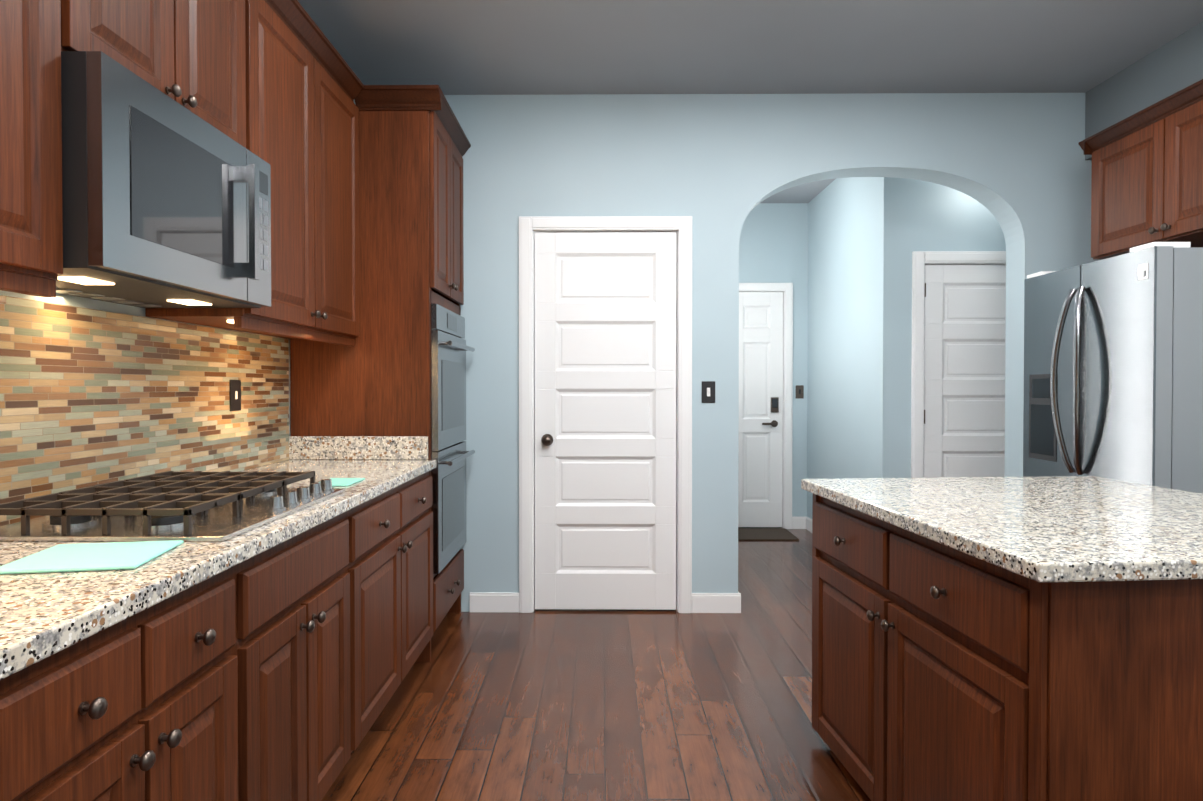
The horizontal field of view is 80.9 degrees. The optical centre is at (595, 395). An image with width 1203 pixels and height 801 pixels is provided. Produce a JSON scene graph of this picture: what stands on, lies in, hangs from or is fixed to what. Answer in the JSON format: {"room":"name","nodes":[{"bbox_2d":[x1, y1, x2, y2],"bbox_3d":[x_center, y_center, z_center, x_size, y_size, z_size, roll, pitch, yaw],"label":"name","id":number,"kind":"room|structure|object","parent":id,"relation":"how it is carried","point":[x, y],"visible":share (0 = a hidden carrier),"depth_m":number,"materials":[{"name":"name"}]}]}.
{"room":"kitchen","nodes":[
{"label":"kitchen","id":0,"kind":"room"},
{"bbox_2d":[0,290,290,468],"bbox_3d":[-1.463,-0.185,0.523,0.120,2.840,6.720,0,1,1],"label":"wall","id":1,"kind":"structure","parent":0,"point":[69,300],"depth_m":1.96,"materials":[{"name":"blue paint"}]},
{"bbox_2d":[0,0,103,291],"bbox_3d":[-1.233,-0.785,1.119,0.321,1.110,0.748,0,1,1],"label":"upper cabinet","id":2,"kind":"object","parent":1,"relation":"attached to","point":[34,34],"depth_m":1.35,"materials":[{"name":"brown wood"}]},
{"bbox_2d":[0,295,288,525],"bbox_3d":[-1.387,0.036,1.618,0.008,0.539,3.064,0,1,1],"label":"backsplash","id":3,"kind":"structure","parent":1,"relation":"attached to","point":[90,397],"depth_m":2.06,"materials":[{"name":"tile"}]},
{"bbox_2d":[229,380,240,410],"bbox_3d":[-1.369,-0.001,2.683,0.008,0.118,0.075,0,1,1],"label":"light switch","id":4,"kind":"object","parent":3,"relation":"attached to","point":[235,395],"visible":1,"depth_m":2.68,"materials":[{"name":"black plastic"}]},
{"bbox_2d":[100,0,255,154],"bbox_3d":[-1.227,-1.027,1.789,0.321,0.642,0.735,0,1,1],"label":"upper cabinet","id":5,"kind":"object","parent":1,"relation":"attached to","point":[201,54],"depth_m":1.89,"materials":[{"name":"brown wood"}]},
{"bbox_2d":[56,51,270,307],"bbox_3d":[-1.168,-0.481,1.795,0.439,0.442,0.729,0,1,1],"label":"microwave","id":6,"kind":"object","parent":5,"relation":"attached to","point":[166,201],"visible":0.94,"depth_m":1.62,"materials":[{"name":"silver metal"}]},
{"bbox_2d":[145,0,363,343],"bbox_3d":[-1.220,-0.804,2.625,0.321,1.110,1.070,0,1,1],"label":"upper cabinet","id":7,"kind":"object","parent":1,"relation":"attached to","point":[277,86],"depth_m":2.59,"materials":[{"name":"brown wood"}]},
{"bbox_2d":[321,527,870,800],"bbox_3d":[0.793,1.249,1.782,4.800,0.060,9.300,0,1,1],"label":"floor","id":8,"kind":"structure","parent":0,"point":[595,705],"depth_m":2.71,"materials":[{"name":"brown wood"}]},
{"bbox_2d":[0,655,51,800],"bbox_3d":[-1.074,0.797,0.517,0.647,0.876,0.850,0,1,1],"label":"base cabinet","id":9,"kind":"object","parent":8,"relation":"on","point":[26,694],"depth_m":0.93,"materials":[{"name":"brown wood"}]},
{"bbox_2d":[0,460,435,679],"bbox_3d":[-1.059,0.325,1.629,0.662,0.037,3.086,0,1,1],"label":"countertop","id":10,"kind":"structure","parent":9,"relation":"on","point":[43,615],"depth_m":1.23,"materials":[{"name":"stone"}]},
{"bbox_2d":[0,540,183,573],"bbox_3d":[-0.956,0.305,1.343,0.236,0.007,0.216,0,1,-9],"label":"cutting board","id":11,"kind":"object","parent":10,"relation":"on","point":[93,556],"visible":1,"depth_m":1.32,"materials":[{"name":"teal"}]},
{"bbox_2d":[0,471,344,540],"bbox_3d":[-1.064,0.269,1.841,0.565,0.067,0.710,0,1,1],"label":"gas cooktop","id":12,"kind":"object","parent":10,"relation":"in","point":[195,506],"visible":1,"depth_m":1.65,"materials":[{"name":"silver metal"}]},
{"bbox_2d":[318,478,364,485],"bbox_3d":[-0.871,0.293,2.394,0.120,0.005,0.180,0,1,1],"label":"cutting board","id":13,"kind":"object","parent":10,"relation":"on","point":[342,481],"visible":0.58,"depth_m":2.39,"materials":[{"name":"teal glass"}]},
{"bbox_2d":[289,436,427,459],"bbox_3d":[-1.063,0.234,3.162,0.626,0.104,0.020,0,1,1],"label":"countertop side splash","id":14,"kind":"structure","parent":10,"relation":"on","point":[358,447],"depth_m":3.15,"materials":[{"name":"stone"}]},
{"bbox_2d":[52,550,271,800],"bbox_3d":[-1.068,0.789,1.174,0.647,0.876,0.771,0,1,1],"label":"base cabinet","id":15,"kind":"object","parent":8,"relation":"on","point":[168,701],"depth_m":1.25,"materials":[{"name":"brown wood"}]},
{"bbox_2d":[268,501,367,800],"bbox_3d":[-1.062,0.781,1.811,0.647,0.876,0.803,0,1,1],"label":"base cabinet","id":16,"kind":"object","parent":8,"relation":"on","point":[279,672],"depth_m":1.87,"materials":[{"name":"brown wood"}]},
{"bbox_2d":[290,85,470,661],"bbox_3d":[-1.028,-0.086,3.494,0.686,2.568,0.762,0,1,1],"label":"tall cabinet","id":17,"kind":"object","parent":8,"relation":"on","point":[414,147],"visible":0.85,"depth_m":3.17,"materials":[{"name":"brown wood"}]},
{"bbox_2d":[431,303,474,573],"bbox_3d":[-0.974,0.195,3.526,0.640,1.238,0.660,0,1,1],"label":"double wall oven","id":18,"kind":"object","parent":17,"relation":"in","point":[450,454],"visible":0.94,"depth_m":3.38,"materials":[{"name":"silver metal"}]},
{"bbox_2d":[368,471,432,730],"bbox_3d":[-1.055,0.771,2.620,0.647,0.876,1.114,0,1,1],"label":"base cabinet","id":19,"kind":"object","parent":8,"relation":"on","point":[400,520],"depth_m":2.61,"materials":[{"name":"brown wood"}]},
{"bbox_2d":[738,528,798,539],"bbox_3d":[1.330,1.161,5.916,0.640,0.011,0.440,0,1,1],"label":"door mat","id":20,"kind":"object","parent":8,"relation":"on","point":[764,534],"visible":0.58,"depth_m":5.87,"materials":[{"name":"brown"}]},
{"bbox_2d":[812,493,1202,800],"bbox_3d":[1.305,0.779,1.951,1.078,0.876,1.151,0,1,-4],"label":"base cabinet","id":21,"kind":"object","parent":8,"relation":"on","point":[941,672],"visible":0.94,"depth_m":1.49,"materials":[{"name":"brown wood"}]},
{"bbox_2d":[801,476,1202,582],"bbox_3d":[1.324,0.321,1.947,1.100,0.037,1.210,0,1,-4],"label":"countertop","id":22,"kind":"structure","parent":21,"relation":"on","point":[1044,529],"depth_m":1.74,"materials":[{"name":"stone"}]},
{"bbox_2d":[1023,242,1202,493],"bbox_3d":[2.427,0.315,3.006,0.875,1.778,0.800,0,1,1],"label":"refrigerator","id":23,"kind":"object","parent":8,"relation":"on","point":[1113,367],"visible":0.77,"depth_m":2.77,"materials":[{"name":"silver metal"}]},
{"bbox_2d":[353,93,1098,611],"bbox_3d":[0.795,-0.228,3.953,4.575,2.840,0.180,0,1,1],"label":"wall","id":24,"kind":"structure","parent":0,"point":[721,167],"depth_m":3.86,"materials":[{"name":"blue paint"}]},
{"bbox_2d":[534,232,676,609],"bbox_3d":[0.055,0.142,3.861,0.780,2.078,0.107,0,1,1],"label":"pantry door","id":25,"kind":"structure","parent":24,"relation":"in","point":[605,414],"depth_m":3.88,"materials":[{"name":"white wood"}]},
{"bbox_2d":[519,216,692,612],"bbox_3d":[0.056,0.106,3.953,0.948,2.172,0.203,0,1,1],"label":"door frame","id":26,"kind":"structure","parent":24,"relation":"attached to","point":[530,226],"depth_m":3.85,"materials":[{"name":"white wood"}]},
{"bbox_2d":[470,517,811,612],"bbox_3d":[1.145,1.125,5.020,3.657,0.107,2.314,0,1,1],"label":"baseboard","id":27,"kind":"structure","parent":24,"relation":"attached to","point":[509,602],"depth_m":3.88,"materials":[{"name":"white wood"}]},
{"bbox_2d":[702,381,714,402],"bbox_3d":[0.619,-0.020,3.859,0.075,0.117,0.016,0,1,1],"label":"light switch","id":28,"kind":"object","parent":24,"relation":"attached to","point":[708,391],"visible":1,"depth_m":3.86,"materials":[{"name":"black plastic"}]},
{"bbox_2d":[297,0,1202,202],"bbox_3d":[0.793,-1.660,1.745,4.800,0.080,9.300,0,1,1],"label":"ceiling","id":29,"kind":"structure","parent":0,"point":[510,47],"depth_m":3.29,"materials":[{"name":"paint"}]},
{"bbox_2d":[739,203,807,516],"bbox_3d":[1.273,-0.256,6.219,1.400,2.840,0.120,0,1,1],"label":"wall","id":30,"kind":"structure","parent":0,"point":[773,243],"depth_m":6.15,"materials":[{"name":"blue paint"}]},
{"bbox_2d":[738,292,782,526],"bbox_3d":[1.236,0.124,6.164,0.807,2.058,0.090,0,1,1],"label":"hall door","id":31,"kind":"structure","parent":30,"relation":"in","point":[760,462],"depth_m":6.17,"materials":[{"name":"white wood"}]},
{"bbox_2d":[739,283,792,528],"bbox_3d":[1.236,0.090,6.213,0.967,2.148,0.141,0,1,1],"label":"door frame","id":32,"kind":"structure","parent":30,"relation":"attached to","point":[786,289],"depth_m":6.14,"materials":[{"name":"white wood"}]},
{"bbox_2d":[796,385,803,398],"bbox_3d":[1.782,-0.033,6.151,0.070,0.115,0.012,0,1,1],"label":"hall light switch","id":33,"kind":"object","parent":30,"relation":"attached to","point":[799,391],"visible":1,"depth_m":6.15,"materials":[{"name":"brown metal"}]},
{"bbox_2d":[807,177,876,518],"bbox_3d":[1.905,-0.246,5.389,0.120,2.840,1.530,0,1,1],"label":"wall","id":34,"kind":"structure","parent":0,"point":[841,402],"depth_m":5.26,"materials":[{"name":"blue paint"}]},
{"bbox_2d":[875,177,1005,477],"bbox_3d":[2.466,-0.240,4.899,1.250,2.840,0.800,0,1,1],"label":"wall","id":35,"kind":"structure","parent":0,"point":[912,215],"depth_m":4.50,"materials":[{"name":"blue paint"}]},
{"bbox_2d":[911,251,1005,477],"bbox_3d":[2.493,0.133,4.553,0.950,2.103,0.141,0,1,1],"label":"door frame","id":36,"kind":"structure","parent":35,"relation":"attached to","point":[921,260],"depth_m":4.48,"materials":[{"name":"white wood"}]},
{"bbox_2d":[923,265,1005,477],"bbox_3d":[2.489,0.170,4.488,0.786,2.008,0.107,0,1,1],"label":"closet door","id":37,"kind":"structure","parent":35,"relation":"in","point":[964,361],"depth_m":4.51,"materials":[{"name":"white wood"}]},
{"bbox_2d":[1085,21,1202,159],"bbox_3d":[2.783,-1.423,0.531,0.300,0.365,6.600,0,1,1],"label":"soffit","id":38,"kind":"structure","parent":0,"point":[1173,66],"depth_m":3.40,"materials":[{"name":"paint"}]},
{"bbox_3d":[2.992,-0.185,0.484,0.120,2.840,6.720,0,1,1],"label":"wall","id":39,"kind":"structure","parent":0,"visible":0},
{"bbox_2d":[1078,79,1202,259],"bbox_3d":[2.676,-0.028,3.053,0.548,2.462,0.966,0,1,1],"label":"upper cabinet","id":40,"kind":"object","parent":39,"relation":"attached to","point":[1147,177],"visible":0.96,"depth_m":3.10,"materials":[{"name":"brown wood"}]}
]}

